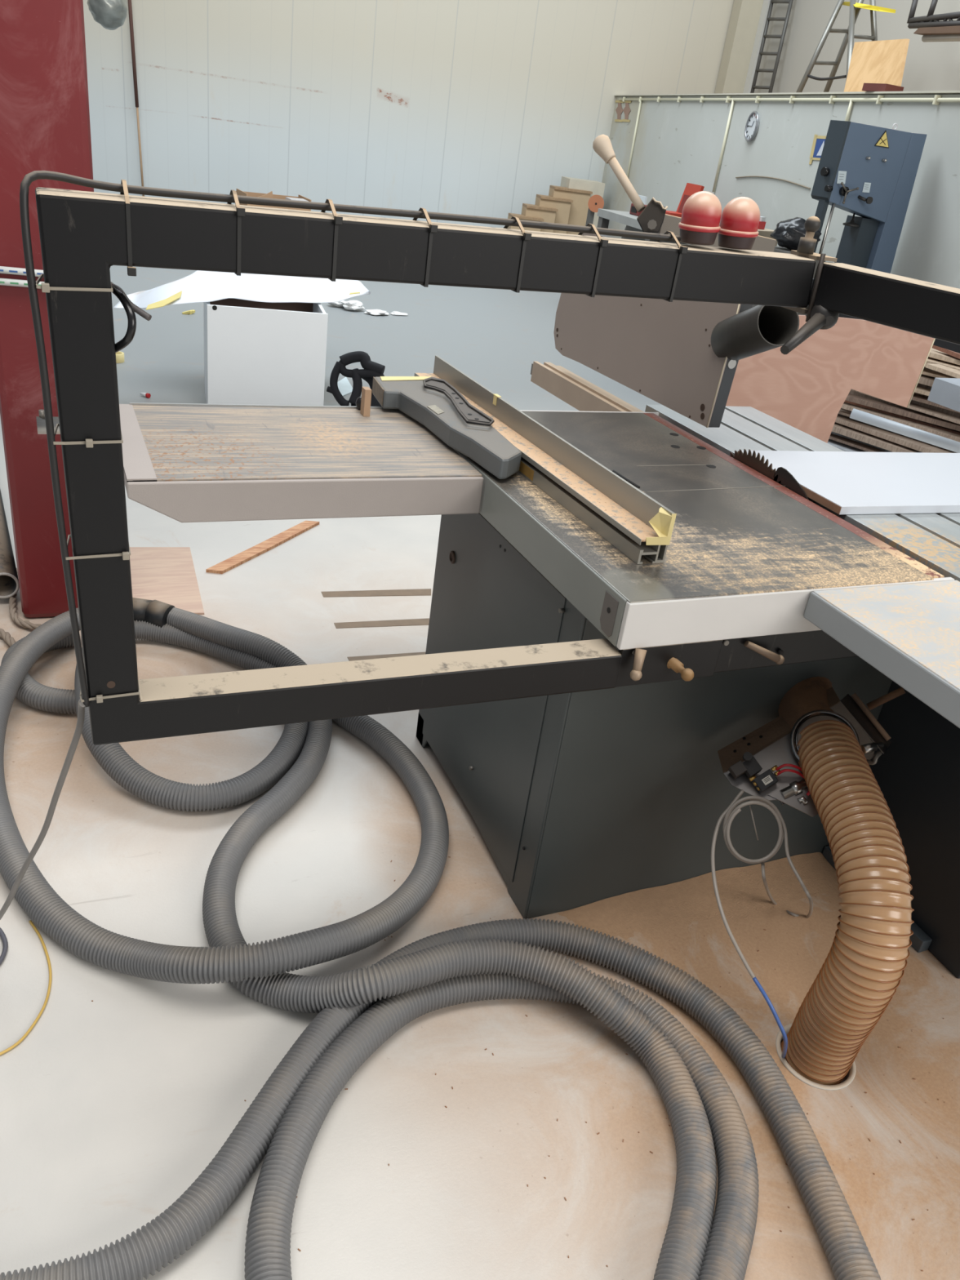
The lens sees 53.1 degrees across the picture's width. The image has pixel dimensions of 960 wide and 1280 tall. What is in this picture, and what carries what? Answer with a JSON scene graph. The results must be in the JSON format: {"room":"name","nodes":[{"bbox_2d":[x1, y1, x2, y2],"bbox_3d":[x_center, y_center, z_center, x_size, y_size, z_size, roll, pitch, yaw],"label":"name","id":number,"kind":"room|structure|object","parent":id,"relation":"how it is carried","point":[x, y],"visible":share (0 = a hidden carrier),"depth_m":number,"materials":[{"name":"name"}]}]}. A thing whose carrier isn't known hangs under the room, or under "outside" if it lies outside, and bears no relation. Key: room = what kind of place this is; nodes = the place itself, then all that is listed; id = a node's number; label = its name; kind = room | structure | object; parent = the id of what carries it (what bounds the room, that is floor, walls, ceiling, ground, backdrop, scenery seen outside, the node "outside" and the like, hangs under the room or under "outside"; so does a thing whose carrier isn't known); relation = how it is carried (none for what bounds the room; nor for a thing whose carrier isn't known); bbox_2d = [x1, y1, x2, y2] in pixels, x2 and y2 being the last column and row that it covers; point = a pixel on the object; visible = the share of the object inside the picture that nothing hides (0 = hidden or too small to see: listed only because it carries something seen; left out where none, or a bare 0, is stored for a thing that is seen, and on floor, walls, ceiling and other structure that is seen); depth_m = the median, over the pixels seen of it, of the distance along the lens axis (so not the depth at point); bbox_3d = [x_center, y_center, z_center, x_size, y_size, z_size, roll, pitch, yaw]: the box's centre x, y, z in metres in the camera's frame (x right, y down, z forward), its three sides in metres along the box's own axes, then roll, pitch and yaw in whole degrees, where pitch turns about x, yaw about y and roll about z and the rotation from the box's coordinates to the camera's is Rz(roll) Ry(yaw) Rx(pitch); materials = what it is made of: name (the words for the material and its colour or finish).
{"room":"woodworking shop","nodes":[
{"label":"woodworking shop","id":0,"kind":"room"},
{"bbox_2d":[87,0,128,30],"bbox_3d":[-3.553,-7.203,9.011,0.374,2.528,0.396,-5,31,-23],"label":"bundle","id":1,"kind":"object","parent":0,"point":[111,15],"visible":1,"depth_m":9.43,"materials":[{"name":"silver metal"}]},
{"bbox_2d":[83,0,733,228],"bbox_3d":[-7.094,-8.782,11.117,22.000,6.200,0.150,2,29,-11],"label":"wall","id":2,"kind":"structure","parent":0,"point":[478,108],"depth_m":12.88,"materials":[{"name":"paint"}]},
{"bbox_2d":[0,265,959,1279],"bbox_3d":[-0.321,-2.436,7.862,22.000,0.120,25.000,-5,31,-23],"label":"floor","id":3,"kind":"structure","parent":0,"point":[113,1105],"depth_m":1.87,"materials":[{"name":"paint"}]},
{"bbox_2d":[0,927,8,964],"bbox_3d":[-0.962,0.604,1.903,0.051,0.010,0.159,-5,31,-23],"label":"cable","id":4,"kind":"object","parent":3,"relation":"on","point":[5,944],"visible":1,"depth_m":1.90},
{"bbox_2d":[0,628,16,646],"bbox_3d":[-1.439,-0.012,2.896,0.172,0.026,0.043,23,31,25],"label":"rope","id":5,"kind":"object","parent":3,"relation":"on","point":[6,637],"visible":0.79,"depth_m":2.88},
{"bbox_2d":[0,488,19,598],"bbox_3d":[-1.792,-0.487,3.523,0.092,0.138,1.253,-7,32,-27],"label":"pipe","id":6,"kind":"object","parent":3,"relation":"on","point":[9,580],"visible":0.99,"depth_m":3.15,"materials":[{"name":"plastic"}]},
{"bbox_2d":[8,568,40,630],"bbox_3d":[-1.469,-0.119,3.086,0.114,0.022,0.502,-15,36,-36],"label":"rope","id":7,"kind":"object","parent":3,"relation":"on","point":[14,615],"visible":0.55,"depth_m":2.99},
{"bbox_2d":[0,920,52,1055],"bbox_3d":[-0.859,0.658,1.835,0.080,0.005,0.335,2,29,-11],"label":"wire","id":8,"kind":"object","parent":3,"relation":"on","point":[30,922],"visible":1,"depth_m":1.82,"materials":[{"name":"plastic"}]},
{"bbox_2d":[0,0,93,617],"bbox_3d":[-1.097,-1.976,2.208,0.291,4.200,0.307,-5,31,-23],"label":"steel column","id":9,"kind":"structure","parent":3,"relation":"on","point":[45,113],"depth_m":2.51,"materials":[{"name":"metal"}]},
{"bbox_2d":[0,266,43,276],"bbox_3d":[-1.229,-1.062,2.707,0.341,0.025,0.362,-5,31,-23],"label":"rope","id":10,"kind":"object","parent":9,"relation":"attached to","point":[9,270],"visible":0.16,"depth_m":2.54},
{"bbox_2d":[0,278,44,287],"bbox_3d":[-1.233,-1.036,2.720,0.340,0.024,0.362,-5,31,-23],"label":"rope","id":11,"kind":"object","parent":9,"relation":"attached to","point":[5,282],"visible":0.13,"depth_m":2.55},
{"bbox_2d":[115,351,124,363],"bbox_3d":[-2.218,-1.722,5.849,0.100,0.050,0.100,-5,31,-23],"label":"tape roll","id":12,"kind":"object","parent":3,"relation":"on","point":[119,355],"visible":0.44,"depth_m":5.83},
{"bbox_2d":[127,0,144,196],"bbox_3d":[-4.402,-7.192,12.249,0.148,3.036,0.042,2,29,-11],"label":"rod","id":13,"kind":"object","parent":3,"relation":"on","point":[130,6],"visible":0.79,"depth_m":12.25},
{"bbox_2d":[129,546,204,614],"bbox_3d":[-1.171,-0.214,3.374,0.364,0.006,0.579,-5,31,-23],"label":"plywood sheet","id":14,"kind":"object","parent":3,"relation":"on","point":[166,575],"visible":0.57,"depth_m":3.40,"materials":[{"name":"wood"}]},
{"bbox_2d":[0,608,448,983],"bbox_3d":[-0.724,0.277,2.438,1.018,0.138,1.580,-14,35,-36],"label":"hose","id":15,"kind":"object","parent":3,"relation":"on","point":[94,944],"visible":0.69,"depth_m":2.24,"materials":[{"name":"grey plastic"}]},
{"bbox_2d":[132,597,174,627],"bbox_3d":[-1.033,-0.085,2.995,0.151,0.093,0.093,7,28,-2],"label":"coupler","id":16,"kind":"object","parent":15,"relation":"attached to","point":[155,612],"visible":0.7,"depth_m":2.96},
{"bbox_2d":[205,520,319,573],"bbox_3d":[-0.829,-0.369,3.747,0.054,0.012,0.661,19,30,19],"label":"wood offcut","id":17,"kind":"object","parent":3,"relation":"on","point":[242,557],"visible":1,"depth_m":3.70,"materials":[{"name":"wood"}]},
{"bbox_2d":[204,297,328,405],"bbox_3d":[-1.199,-1.593,5.328,0.618,0.570,0.467,-2,30,-18],"label":"box","id":18,"kind":"object","parent":3,"relation":"on","point":[255,353],"visible":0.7,"depth_m":5.13,"materials":[{"name":"laminate"}]},
{"bbox_2d":[113,270,370,310],"bbox_3d":[-1.330,-1.955,5.392,0.864,0.115,1.807,27,33,31],"label":"paper sheet","id":19,"kind":"object","parent":18,"relation":"on","point":[198,286],"visible":0.88,"depth_m":5.33,"materials":[{"name":"paper"}]},
{"bbox_2d":[235,188,311,211],"bbox_3d":[-2.357,-4.800,10.948,0.726,0.595,0.510,-6,31,-25],"label":"cardboard box","id":20,"kind":"object","parent":3,"relation":"on","point":[269,195],"visible":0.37,"depth_m":10.81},
{"bbox_2d":[337,377,352,395],"bbox_3d":[-0.844,-1.573,5.983,0.152,0.004,0.509,12,28,7],"label":"folded cloth","id":21,"kind":"object","parent":3,"relation":"on","point":[344,387],"visible":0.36,"depth_m":5.99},
{"bbox_2d":[339,300,364,310],"bbox_3d":[-1.091,-2.874,8.255,0.206,0.082,0.164,-5,31,-23],"label":"crumpled paper","id":22,"kind":"object","parent":3,"relation":"on","point":[350,304],"visible":0.99,"depth_m":8.21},
{"bbox_2d":[326,351,385,406],"bbox_3d":[-0.681,-1.407,5.330,0.337,0.366,0.197,-5,31,-23],"label":"harness","id":23,"kind":"object","parent":3,"relation":"on","point":[371,369],"visible":0.77,"depth_m":5.28,"materials":[{"name":"black fabric"}]},
{"bbox_2d":[321,588,431,597],"bbox_3d":[-0.370,-0.170,3.511,0.413,0.002,0.052,-3,30,-19],"label":"wood strip","id":24,"kind":"object","parent":3,"relation":"on","point":[423,592],"visible":1,"depth_m":3.51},
{"bbox_2d":[364,309,389,315],"bbox_3d":[-0.888,-2.812,8.244,0.223,0.035,0.175,-5,31,-23],"label":"crumpled paper","id":25,"kind":"object","parent":3,"relation":"on","point":[374,312],"visible":1,"depth_m":8.21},
{"bbox_2d":[333,617,429,628],"bbox_3d":[-0.330,-0.056,3.310,0.341,0.002,0.046,-3,30,-21],"label":"tape","id":26,"kind":"object","parent":3,"relation":"on","point":[411,621],"visible":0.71,"depth_m":3.31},
{"bbox_2d":[346,652,425,661],"bbox_3d":[-0.294,0.055,3.113,0.269,0.002,0.033,-4,30,-21],"label":"tape","id":27,"kind":"object","parent":3,"relation":"on","point":[376,656],"visible":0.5,"depth_m":3.11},
{"bbox_2d":[0,918,880,1279],"bbox_3d":[-0.081,0.797,1.718,1.402,0.067,0.822,5,28,-6],"label":"hose","id":28,"kind":"object","parent":3,"relation":"on","point":[162,1240],"visible":0.78,"depth_m":1.66,"materials":[{"name":"grey plastic"}]},
{"bbox_2d":[165,607,716,1279],"bbox_3d":[-0.361,0.459,2.199,0.659,0.138,2.360,-13,35,-34],"label":"hose","id":29,"kind":"object","parent":3,"relation":"on","point":[688,1231],"visible":0.9,"depth_m":1.84,"materials":[{"name":"grey plastic"}]},
{"bbox_2d":[35,402,959,978],"bbox_3d":[0.335,0.230,1.970,2.171,0.931,1.946,-5,31,-23],"label":"saw","id":30,"kind":"object","parent":3,"relation":"on","point":[762,601],"visible":0.91,"depth_m":2.06,"materials":[{"name":"grey metal"}]},
{"bbox_2d":[19,170,959,745],"bbox_3d":[0.101,-0.133,1.262,1.218,0.731,0.465,-5,31,-23],"label":"support frame","id":31,"kind":"object","parent":30,"relation":"attached to","point":[82,234],"visible":1,"depth_m":1.24,"materials":[{"name":"black paint"}]},
{"bbox_2d":[0,697,84,919],"bbox_3d":[-0.764,0.340,1.619,0.494,0.818,0.063,25,32,28],"label":"power cable","id":32,"kind":"object","parent":31,"relation":"hanging from","point":[81,708],"visible":0.96,"depth_m":1.53,"materials":[{"name":"grey plastic"}]},
{"bbox_2d":[678,191,721,244],"bbox_3d":[0.309,-0.590,1.342,0.058,0.067,0.058,-5,31,-23],"label":"beacon","id":33,"kind":"object","parent":31,"relation":"on","point":[701,213],"visible":0.99,"depth_m":1.32,"materials":[{"name":"red plastic"}]},
{"bbox_2d":[718,196,759,249],"bbox_3d":[0.369,-0.593,1.366,0.058,0.067,0.058,-5,31,-23],"label":"beacon","id":34,"kind":"object","parent":31,"relation":"on","point":[740,217],"visible":0.98,"depth_m":1.35,"materials":[{"name":"red plastic"}]},
{"bbox_2d":[796,216,820,254],"bbox_3d":[0.486,-0.598,1.417,0.024,0.050,0.024,-5,31,-23],"label":"handle","id":35,"kind":"object","parent":31,"relation":"on","point":[806,245],"visible":1,"depth_m":1.41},
{"bbox_2d":[355,355,676,564],"bbox_3d":[-0.015,-0.440,2.115,0.281,0.101,1.140,-6,31,-25],"label":"fence","id":36,"kind":"object","parent":30,"relation":"on","point":[629,519],"depth_m":2.07,"materials":[{"name":"metal"}]},
{"bbox_2d":[553,134,799,427],"bbox_3d":[0.299,-0.943,2.491,0.624,0.641,1.219,-5,31,-23],"label":"guard","id":37,"kind":"object","parent":30,"relation":"attached to","point":[683,356],"visible":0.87,"depth_m":2.55,"materials":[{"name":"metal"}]},
{"bbox_2d":[600,234,752,427],"bbox_3d":[0.456,-0.920,2.767,0.036,0.381,0.926,-5,31,-23],"label":"hood","id":38,"kind":"object","parent":30,"relation":"attached to","point":[661,350],"depth_m":2.60,"materials":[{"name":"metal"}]},
{"bbox_2d":[530,360,959,582],"bbox_3d":[0.863,-0.310,2.392,0.469,0.170,2.517,-5,31,-23],"label":"table","id":39,"kind":"object","parent":30,"relation":"attached to","point":[932,540],"visible":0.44,"depth_m":2.62,"materials":[{"name":"metal"}]},
{"bbox_2d":[737,450,959,514],"bbox_3d":[1.259,-0.413,2.486,1.166,0.020,0.384,-4,30,-21],"label":"board","id":40,"kind":"object","parent":39,"relation":"on","point":[843,482],"visible":1,"depth_m":2.35,"materials":[{"name":"laminate"}]},
{"bbox_2d":[717,687,891,817],"bbox_3d":[0.695,0.230,2.035,0.364,0.192,0.213,-5,31,-23],"label":"connector","id":41,"kind":"object","parent":30,"relation":"attached to","point":[763,762],"visible":0.76,"depth_m":2.03,"materials":[{"name":"metal"}]},
{"bbox_2d":[780,720,914,1085],"bbox_3d":[0.695,0.574,1.950,0.137,0.676,0.495,6,28,-4],"label":"hose","id":42,"kind":"object","parent":41,"relation":"attached to","point":[862,971],"visible":0.94,"depth_m":1.76,"materials":[{"name":"plastic"}]},
{"bbox_2d":[244,972,759,1279],"bbox_3d":[0.054,0.840,1.673,0.853,0.068,0.690,4,28,-7],"label":"hose","id":43,"kind":"object","parent":3,"relation":"on","point":[268,1238],"visible":0.83,"depth_m":1.65,"materials":[{"name":"grey plastic"}]},
{"bbox_2d":[91,856,944,1271],"bbox_3d":[0.286,0.811,1.864,1.886,0.001,1.300,-5,31,-23],"label":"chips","id":44,"kind":"object","parent":3,"relation":"on","point":[448,856],"visible":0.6,"depth_m":1.73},
{"bbox_2d":[507,176,604,235],"bbox_3d":[1.023,-5.774,13.191,1.650,1.038,0.698,-20,39,-41],"label":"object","id":45,"kind":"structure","parent":3,"relation":"on","point":[566,203],"depth_m":12.99,"materials":[{"name":"brown wood"}]},
{"bbox_2d":[585,195,604,226],"bbox_3d":[1.408,-5.147,12.226,0.200,0.947,0.123,10,28,3],"label":"disc","id":46,"kind":"object","parent":3,"relation":"on","point":[595,202],"visible":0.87,"depth_m":12.01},
{"bbox_2d":[596,208,689,244],"bbox_3d":[1.672,-3.424,9.092,0.550,0.950,2.696,-2,30,-18],"label":"workbench","id":47,"kind":"object","parent":3,"relation":"on","point":[632,224],"visible":0.09,"depth_m":9.38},
{"bbox_2d":[665,182,704,217],"bbox_3d":[2.019,-4.423,9.755,0.314,0.398,0.320,-2,30,-18],"label":"toolbox","id":48,"kind":"object","parent":47,"relation":"on","point":[690,189],"visible":0.36,"depth_m":9.77,"materials":[{"name":"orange plastic"}]},
{"bbox_2d":[665,210,681,217],"bbox_3d":[1.971,-4.330,9.793,0.240,0.050,0.320,-2,30,-18],"label":"tray","id":49,"kind":"object","parent":48,"relation":"on","point":[678,213],"depth_m":9.66,"materials":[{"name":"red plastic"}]},
{"bbox_2d":[557,852,839,940],"bbox_3d":[0.562,0.619,2.271,0.800,0.029,0.162,-5,31,-23],"label":"heap","id":50,"kind":"object","parent":3,"relation":"on","point":[742,891],"visible":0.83,"depth_m":2.28,"materials":[{"name":"wood"}]},
{"bbox_2d":[719,223,777,246],"bbox_3d":[1.826,-2.427,7.080,0.300,1.140,0.426,29,34,33],"label":"wooden crate","id":51,"kind":"object","parent":3,"relation":"on","point":[766,233],"visible":0.02,"depth_m":6.75,"materials":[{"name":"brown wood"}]},
{"bbox_2d":[711,789,813,1058],"bbox_3d":[0.589,0.557,2.023,0.264,0.472,0.534,17,29,16],"label":"cable","id":52,"kind":"object","parent":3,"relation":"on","point":[729,817],"visible":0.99,"depth_m":1.94,"materials":[{"name":"plastic"}]},
{"bbox_2d":[751,246,825,315],"bbox_3d":[2.014,-2.127,6.648,0.320,1.070,0.320,-5,31,-23],"label":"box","id":53,"kind":"object","parent":3,"relation":"on","point":[777,249],"visible":0.11,"depth_m":6.33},
{"bbox_2d":[769,217,822,250],"bbox_3d":[2.097,-2.682,6.349,0.337,0.200,0.288,-5,31,-23],"label":"bag","id":54,"kind":"object","parent":53,"relation":"on","point":[788,233],"visible":0.69,"depth_m":6.27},
{"bbox_2d":[775,1023,855,1090],"bbox_3d":[0.671,0.841,1.931,0.158,0.024,0.158,-5,31,-23],"label":"floor collar","id":55,"kind":"object","parent":3,"relation":"on","point":[851,1073],"depth_m":1.89,"materials":[{"name":"white plastic"}]},
{"bbox_2d":[725,315,935,443],"bbox_3d":[1.086,-0.559,3.413,0.779,1.140,0.014,2,29,-12],"label":"notched plywood","id":56,"kind":"object","parent":3,"relation":"on","point":[806,388],"visible":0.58,"depth_m":3.23,"materials":[{"name":"wood"}]},
{"bbox_2d":[810,120,926,273],"bbox_3d":[2.469,-2.554,6.691,0.816,1.889,0.500,-5,31,-23],"label":"electrical cabinet","id":57,"kind":"object","parent":3,"relation":"on","point":[868,172],"visible":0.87,"depth_m":6.35,"materials":[{"name":"blue metal"}]},
{"bbox_2d":[810,278,959,353],"bbox_3d":[1.925,-0.922,4.361,0.250,1.094,1.492,-5,31,-24],"label":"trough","id":58,"kind":"object","parent":3,"relation":"on","point":[948,345],"visible":0.03,"depth_m":3.99,"materials":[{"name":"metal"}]},
{"bbox_3d":[2.441,-0.959,5.689,0.445,0.033,0.924,-5,31,-23],"label":"board","id":59,"kind":"object","parent":3,"relation":"on","visible":0},
{"bbox_3d":[2.468,-0.998,5.674,0.493,0.028,0.926,-5,31,-23],"label":"board","id":60,"kind":"object","parent":59,"relation":"on","visible":0},
{"bbox_3d":[2.533,-1.039,5.659,0.504,0.037,0.911,-5,31,-23],"label":"board","id":61,"kind":"object","parent":60,"relation":"on","visible":0},
{"bbox_2d":[831,431,892,452],"bbox_3d":[2.462,-1.111,5.677,0.073,0.033,1.003,-15,36,-37],"label":"board","id":62,"kind":"object","parent":61,"relation":"on","point":[833,433],"visible":0.02,"depth_m":5.80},
{"bbox_2d":[831,422,920,452],"bbox_3d":[2.369,-1.151,5.626,0.122,0.033,0.970,-17,37,-38],"label":"board","id":63,"kind":"object","parent":62,"relation":"on","point":[837,428],"visible":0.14,"depth_m":5.64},
{"bbox_2d":[835,413,951,453],"bbox_3d":[2.411,-1.171,5.580,0.090,0.029,1.056,-14,35,-36],"label":"board","id":64,"kind":"object","parent":63,"relation":"on","point":[896,438],"visible":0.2,"depth_m":5.58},
{"bbox_3d":[2.519,-1.124,5.622,0.558,0.028,0.933,-5,31,-23],"label":"board","id":65,"kind":"object","parent":62,"relation":"on","visible":0},
{"bbox_2d":[838,413,956,453],"bbox_3d":[2.490,-1.220,5.703,0.975,0.018,0.080,28,34,32],"label":"board","id":66,"kind":"object","parent":65,"relation":"on","point":[838,414],"visible":0.03,"depth_m":5.61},
{"bbox_3d":[2.480,-1.270,5.686,0.484,0.026,1.051,-5,31,-23],"label":"board","id":67,"kind":"object","parent":66,"relation":"on","visible":0},
{"bbox_2d":[840,402,959,442],"bbox_3d":[2.507,-1.224,5.510,0.980,0.024,0.074,29,34,34],"label":"board","id":68,"kind":"object","parent":67,"relation":"on","point":[955,437],"visible":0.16,"depth_m":5.52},
{"bbox_2d":[845,393,959,431],"bbox_3d":[2.455,-1.319,5.567,0.985,0.029,0.071,27,33,31],"label":"board","id":69,"kind":"object","parent":68,"relation":"on","point":[851,397],"visible":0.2,"depth_m":5.55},
{"bbox_2d":[849,408,959,453],"bbox_3d":[2.319,-0.999,4.841,0.912,0.116,0.052,22,31,24],"label":"pipe","id":70,"kind":"object","parent":69,"relation":"on","point":[868,418],"visible":1,"depth_m":4.89,"materials":[{"name":"plastic"}]},
{"bbox_2d":[850,389,959,424],"bbox_3d":[2.516,-1.337,5.531,0.097,0.014,0.942,-14,35,-36],"label":"board","id":71,"kind":"object","parent":69,"relation":"on","point":[953,419],"visible":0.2,"depth_m":5.45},
{"bbox_2d":[844,400,959,435],"bbox_3d":[2.503,-1.322,5.691,0.077,0.023,1.032,-20,39,-42],"label":"board","id":72,"kind":"object","parent":67,"relation":"on","point":[944,428],"visible":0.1,"depth_m":5.63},
{"bbox_2d":[848,390,930,415],"bbox_3d":[2.547,-1.354,5.654,0.100,0.032,1.038,-15,36,-36],"label":"board","id":73,"kind":"object","parent":72,"relation":"on","point":[851,392],"visible":0.02,"depth_m":5.77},
{"bbox_2d":[910,400,959,417],"bbox_3d":[2.563,-1.401,5.638,0.104,0.038,0.994,-15,36,-36],"label":"board","id":74,"kind":"object","parent":73,"relation":"on","point":[939,409],"visible":0.05,"depth_m":5.50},
{"bbox_2d":[911,393,959,413],"bbox_3d":[2.520,-1.392,5.529,1.026,0.020,0.096,30,35,35],"label":"board","id":75,"kind":"object","parent":74,"relation":"on","point":[917,397],"visible":0.2,"depth_m":5.46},
{"bbox_2d":[914,386,930,395],"bbox_3d":[2.550,-1.411,5.474,1.069,0.019,0.111,28,34,33],"label":"board","id":76,"kind":"object","parent":75,"relation":"on","point":[921,390],"visible":0.12,"depth_m":5.46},
{"bbox_2d":[918,373,934,386],"bbox_3d":[2.569,-1.475,5.481,1.056,0.034,0.109,30,35,34],"label":"board","id":77,"kind":"object","parent":76,"relation":"on","point":[924,380],"visible":0.16,"depth_m":5.45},
{"bbox_2d":[921,368,955,377],"bbox_3d":[2.545,-1.532,5.499,0.992,0.017,0.076,27,33,31],"label":"board","id":78,"kind":"object","parent":77,"relation":"on","point":[926,372],"visible":0.2,"depth_m":5.45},
{"bbox_2d":[924,357,959,370],"bbox_3d":[2.514,-1.598,5.494,0.113,0.036,1.041,-18,38,-40],"label":"board","id":79,"kind":"object","parent":78,"relation":"on","point":[931,361],"visible":0.02,"depth_m":5.39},
{"bbox_2d":[925,363,959,378],"bbox_3d":[2.515,-1.237,4.694,0.090,0.020,0.800,-6,31,-24],"label":"board","id":80,"kind":"object","parent":79,"relation":"on","point":[938,367],"visible":1,"depth_m":4.91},
{"bbox_2d":[927,377,959,412],"bbox_3d":[2.409,-1.055,4.411,0.208,0.110,0.702,-5,31,-23],"label":"box","id":81,"kind":"object","parent":80,"relation":"on","point":[945,392],"visible":1,"depth_m":4.58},
{"bbox_2d":[928,347,959,364],"bbox_3d":[2.605,-1.629,5.474,0.119,0.038,1.051,-16,37,-38],"label":"board","id":82,"kind":"object","parent":79,"relation":"on","point":[934,349],"visible":0.05,"depth_m":5.43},
{"bbox_2d":[928,350,959,364],"bbox_3d":[2.650,-1.381,4.933,0.090,0.020,0.800,-14,35,-35],"label":"board","id":83,"kind":"object","parent":82,"relation":"on","point":[933,353],"visible":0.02,"depth_m":5.10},
{"bbox_2d":[932,345,959,359],"bbox_3d":[2.558,-1.415,4.907,0.090,0.020,0.800,2,29,-12],"label":"board","id":84,"kind":"object","parent":83,"relation":"on","point":[953,353],"visible":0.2,"depth_m":5.09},
{"bbox_2d":[601,94,959,288],"bbox_3d":[2.851,-3.196,7.763,0.120,2.100,14.000,2,29,-11],"label":"wall","id":85,"kind":"structure","parent":0,"point":[677,144],"depth_m":8.53,"materials":[{"name":"paint"}]},
{"bbox_2d":[614,100,623,122],"bbox_3d":[1.898,-7.225,13.127,0.005,0.260,0.521,2,29,-11],"label":"template","id":86,"kind":"object","parent":85,"relation":"attached to","point":[619,109],"visible":1,"depth_m":13.12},
{"bbox_2d":[622,100,631,122],"bbox_3d":[1.952,-7.051,12.811,0.005,0.254,0.499,2,29,-11],"label":"template","id":87,"kind":"object","parent":85,"relation":"attached to","point":[626,110],"visible":1,"depth_m":12.80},
{"bbox_2d":[744,111,759,142],"bbox_3d":[2.576,-4.861,9.098,0.034,0.260,0.260,2,29,-11],"label":"wall clock","id":88,"kind":"object","parent":85,"relation":"attached to","point":[752,126],"visible":1,"depth_m":9.09,"materials":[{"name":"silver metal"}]},
{"bbox_2d":[735,175,810,189],"bbox_3d":[2.633,-4.161,8.711,0.010,0.063,1.618,2,29,-11],"label":"curved lath","id":89,"kind":"object","parent":85,"relation":"attached to","point":[748,175],"visible":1,"depth_m":8.61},
{"bbox_2d":[614,90,959,96],"bbox_3d":[2.974,-4.124,7.261,0.160,0.012,14.000,2,29,-11],"label":"trim","id":90,"kind":"structure","parent":85,"relation":"on","point":[913,92],"depth_m":7.94,"materials":[{"name":"metal"}]},
{"bbox_2d":[862,83,903,91],"bbox_3d":[2.992,-4.095,7.143,0.170,0.050,0.240,-5,31,-23],"label":"brick","id":91,"kind":"object","parent":90,"relation":"on","point":[866,86],"visible":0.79,"depth_m":7.07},
{"bbox_2d":[618,94,959,192],"bbox_3d":[2.778,-3.823,7.832,0.036,1.074,12.750,2,29,-11],"label":"cable conduit","id":92,"kind":"object","parent":85,"relation":"attached to","point":[937,99],"visible":0.94,"depth_m":8.79,"materials":[{"name":"metal"}]},
{"bbox_2d":[808,134,826,164],"bbox_3d":[2.793,-4.015,7.880,0.004,0.224,0.358,2,29,-11],"label":"sign","id":93,"kind":"object","parent":85,"relation":"attached to","point":[818,144],"visible":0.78,"depth_m":7.93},
{"bbox_2d":[754,0,959,93],"bbox_3d":[4.895,-4.676,6.699,0.150,6.200,15.000,2,29,-11],"label":"wall","id":94,"kind":"structure","parent":0,"point":[930,65],"depth_m":10.87,"materials":[{"name":"paint"}]},
{"bbox_2d":[714,0,763,93],"bbox_3d":[3.550,-8.229,12.939,0.320,6.200,0.300,2,29,-11],"label":"pillar","id":95,"kind":"structure","parent":94,"relation":"attached to","point":[745,14],"depth_m":12.93,"materials":[{"name":"paint"}]},
{"bbox_2d":[742,0,770,93],"bbox_3d":[3.740,-8.116,12.780,0.060,6.200,0.200,2,29,-11],"label":"trim","id":96,"kind":"structure","parent":94,"relation":"attached to","point":[748,86],"depth_m":12.84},
{"bbox_2d":[913,25,959,35],"bbox_3d":[4.048,-5.118,8.099,0.250,0.086,1.073,2,29,-11],"label":"beam","id":97,"kind":"structure","parent":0,"point":[944,29],"depth_m":8.20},
{"bbox_2d":[906,0,959,28],"bbox_3d":[4.006,-5.657,8.295,0.049,0.697,1.384,2,29,-11],"label":"rack","id":98,"kind":"object","parent":97,"relation":"on","point":[931,20],"visible":0.96,"depth_m":8.43,"materials":[{"name":"metal"}]},
{"bbox_2d":[921,34,959,42],"bbox_3d":[4.018,-5.092,8.121,0.060,0.093,0.973,2,29,-11],"label":"lamp","id":99,"kind":"object","parent":97,"relation":"hanging from","point":[942,37],"visible":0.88,"depth_m":8.26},
{"bbox_3d":[3.810,-4.054,7.445,4.924,0.060,13.964,-5,31,-23],"label":"ceiling","id":100,"kind":"structure","parent":0,"visible":0},
{"bbox_2d":[750,0,793,93],"bbox_3d":[3.745,-7.715,12.259,0.162,1.760,0.940,2,29,-11],"label":"ladder","id":101,"kind":"object","parent":100,"relation":"on","point":[769,18],"visible":0.83,"depth_m":12.25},
{"bbox_2d":[795,0,895,92],"bbox_3d":[3.397,-5.515,8.915,0.773,1.004,1.569,23,32,26],"label":"step ladder","id":102,"kind":"object","parent":100,"relation":"on","point":[855,7],"visible":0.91,"depth_m":9.08,"materials":[{"name":"metal"}]},
{"bbox_2d":[842,1,895,13],"bbox_3d":[3.557,-5.939,9.011,0.445,0.089,0.540,-5,31,-23],"label":"tray","id":103,"kind":"object","parent":102,"relation":"on","point":[854,6],"depth_m":8.86,"materials":[{"name":"yellow plastic"}]},
{"bbox_2d":[844,39,909,92],"bbox_3d":[3.171,-4.587,7.706,0.189,0.424,1.223,2,29,-11],"label":"tan plywood","id":104,"kind":"object","parent":100,"relation":"on","point":[883,61],"visible":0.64,"depth_m":7.70,"materials":[{"name":"brown wood"}]},
{"bbox_3d":[2.390,-0.965,5.593,0.349,0.027,0.952,-5,31,-23],"label":"board","id":105,"kind":"object","parent":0,"visible":0},
{"bbox_2d":[827,439,866,452],"bbox_3d":[2.363,-1.034,5.614,0.111,0.026,0.955,-17,37,-38],"label":"board","id":106,"kind":"object","parent":105,"relation":"on","point":[842,446],"visible":0.02,"depth_m":5.77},
{"bbox_2d":[829,433,887,452],"bbox_3d":[2.351,-1.102,5.650,0.087,0.014,0.959,-18,37,-39],"label":"board","id":107,"kind":"object","parent":106,"relation":"on","point":[833,437],"visible":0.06,"depth_m":5.73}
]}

